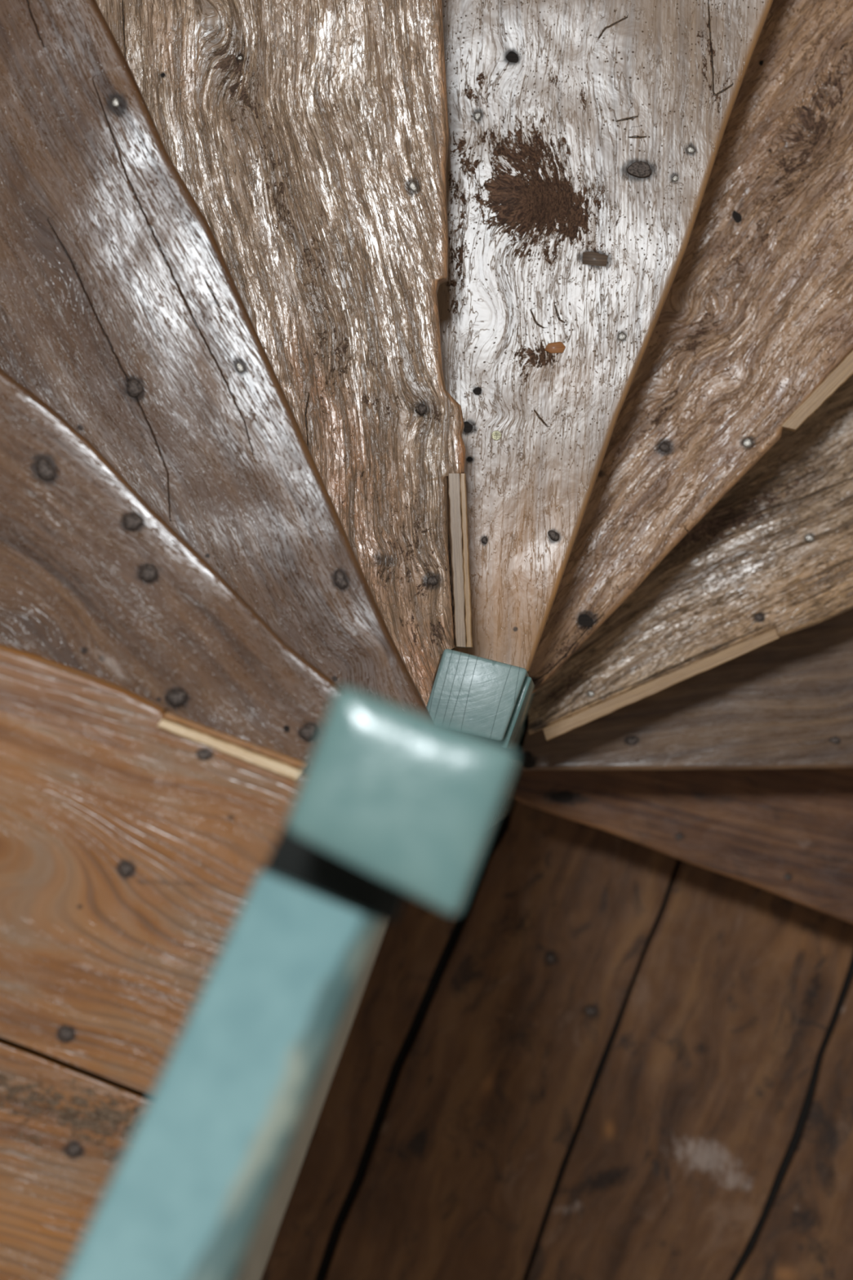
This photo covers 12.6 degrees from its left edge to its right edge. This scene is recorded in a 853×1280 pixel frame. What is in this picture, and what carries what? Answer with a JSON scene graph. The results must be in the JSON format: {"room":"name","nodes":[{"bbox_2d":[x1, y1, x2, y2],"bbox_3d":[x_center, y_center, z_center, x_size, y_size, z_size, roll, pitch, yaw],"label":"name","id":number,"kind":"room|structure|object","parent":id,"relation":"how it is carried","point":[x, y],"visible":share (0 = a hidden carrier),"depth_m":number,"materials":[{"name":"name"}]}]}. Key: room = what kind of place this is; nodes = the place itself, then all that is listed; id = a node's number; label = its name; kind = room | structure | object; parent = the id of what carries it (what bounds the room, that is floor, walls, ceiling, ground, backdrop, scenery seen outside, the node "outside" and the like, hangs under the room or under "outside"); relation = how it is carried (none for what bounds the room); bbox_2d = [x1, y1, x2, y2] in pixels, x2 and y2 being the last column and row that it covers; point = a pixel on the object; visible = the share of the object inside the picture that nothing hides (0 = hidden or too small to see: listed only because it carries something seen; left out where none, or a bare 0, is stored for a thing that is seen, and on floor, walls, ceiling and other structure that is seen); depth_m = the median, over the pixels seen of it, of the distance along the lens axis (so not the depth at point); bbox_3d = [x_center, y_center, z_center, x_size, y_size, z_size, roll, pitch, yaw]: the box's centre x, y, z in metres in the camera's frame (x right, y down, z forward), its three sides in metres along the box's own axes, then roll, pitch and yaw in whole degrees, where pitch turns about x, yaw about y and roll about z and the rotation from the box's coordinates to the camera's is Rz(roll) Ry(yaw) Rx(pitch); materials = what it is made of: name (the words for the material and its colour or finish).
{"room":"winding wooden staircase","nodes":[
{"label":"winding wooden staircase","id":0,"kind":"room"},
{"bbox_2d":[0,1036,151,1095],"bbox_3d":[-0.566,0.404,3.280,0.867,0.104,0.390,0,88,2],"label":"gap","id":1,"kind":"structure","parent":0,"point":[0,1037],"depth_m":3.22,"materials":[{"name":"brown wood"}]},
{"bbox_2d":[0,643,308,1279],"bbox_3d":[-0.587,0.217,3.286,1.056,0.186,0.554,19,89,3],"label":"floor","id":2,"kind":"structure","parent":0,"point":[135,834],"depth_m":3.19,"materials":[{"name":"brown wood"}]},
{"bbox_2d":[236,920,388,1279],"bbox_3d":[-0.136,0.420,2.619,0.020,1.110,0.479,20,89,3],"label":"board","id":3,"kind":"object","parent":2,"relation":"on","point":[255,1260],"visible":0.23,"depth_m":2.99,"materials":[{"name":"beige paint"}]},
{"bbox_2d":[260,741,852,1279],"bbox_3d":[0.128,0.336,4.819,2.140,0.062,2.880,0,88,2],"label":"floor","id":4,"kind":"structure","parent":0,"point":[685,1134],"depth_m":4.78,"materials":[{"name":"brown wood"}]},
{"bbox_2d":[263,686,523,923],"bbox_3d":[0.022,0.143,3.499,0.122,2.600,0.125,21,89,3],"label":"newel post","id":5,"kind":"object","parent":4,"relation":"on","point":[392,801],"visible":0.94,"depth_m":2.20,"materials":[{"name":"green paint"}]},
{"bbox_2d":[62,869,382,1279],"bbox_3d":[-0.141,0.328,2.205,0.090,0.247,0.388,23,89,3],"label":"handrail","id":6,"kind":"object","parent":5,"relation":"attached to","point":[187,1197],"visible":1,"depth_m":2.22,"materials":[{"name":"paint"}]},
{"bbox_2d":[426,648,535,751],"bbox_3d":[0.069,0.072,4.249,0.088,1.102,0.079,17,89,3],"label":"post","id":7,"kind":"object","parent":4,"relation":"on","point":[491,700],"visible":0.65,"depth_m":3.70,"materials":[{"name":"green paint"}]},
{"bbox_2d":[514,768,852,924],"bbox_3d":[0.657,0.363,4.678,1.100,0.182,0.508,0,88,2],"label":"step","id":8,"kind":"structure","parent":4,"relation":"on","point":[788,834],"depth_m":4.61,"materials":[{"name":"red wood"}]},
{"bbox_2d":[519,608,852,771],"bbox_3d":[0.644,-0.091,4.513,1.085,0.184,0.491,0,88,2],"label":"step","id":9,"kind":"structure","parent":8,"relation":"on","point":[785,703],"depth_m":4.43,"materials":[{"name":"brown wood"}]},
{"bbox_2d":[526,374,852,740],"bbox_3d":[0.822,-0.333,4.332,0.568,0.187,1.602,42,90,3],"label":"step","id":10,"kind":"structure","parent":9,"relation":"on","point":[772,559],"depth_m":4.25,"materials":[{"name":"beige wood"}]},
{"bbox_2d":[527,0,852,693],"bbox_3d":[0.461,-0.686,4.179,0.548,0.183,1.566,42,90,3],"label":"step","id":11,"kind":"structure","parent":10,"relation":"on","point":[753,334],"depth_m":4.08,"materials":[{"name":"beige wood"}]},
{"bbox_2d":[436,0,773,671],"bbox_3d":[0.263,-0.539,4.000,0.616,0.185,1.218,0,88,2],"label":"step","id":12,"kind":"structure","parent":11,"relation":"on","point":[585,136],"depth_m":3.91,"materials":[{"name":"brown wood"}]},
{"bbox_2d":[95,0,472,706],"bbox_3d":[-0.063,-0.620,3.836,0.536,0.183,1.358,-25,87,1],"label":"step","id":13,"kind":"structure","parent":12,"relation":"on","point":[310,138],"depth_m":3.74,"materials":[{"name":"brown wood"}]},
{"bbox_2d":[0,0,431,718],"bbox_3d":[-0.539,-0.404,3.666,0.597,0.182,1.359,-25,87,1],"label":"step","id":14,"kind":"structure","parent":13,"relation":"on","point":[123,311],"depth_m":3.56,"materials":[{"name":"brown wood"}]},
{"bbox_2d":[0,368,340,768],"bbox_3d":[-0.619,-0.146,3.480,1.336,0.184,0.455,39,90,3],"label":"step","id":15,"kind":"structure","parent":14,"relation":"on","point":[94,580],"depth_m":3.38,"materials":[{"name":"brown wood"}]},
{"bbox_2d":[544,341,565,353],"bbox_3d":[0.130,-0.296,3.908,0.021,0.002,0.012,-6,88,2],"label":"chip","id":16,"kind":"object","parent":12,"relation":"on","point":[555,347],"visible":1,"depth_m":3.91,"materials":[{"name":"orange wood"}]}
]}

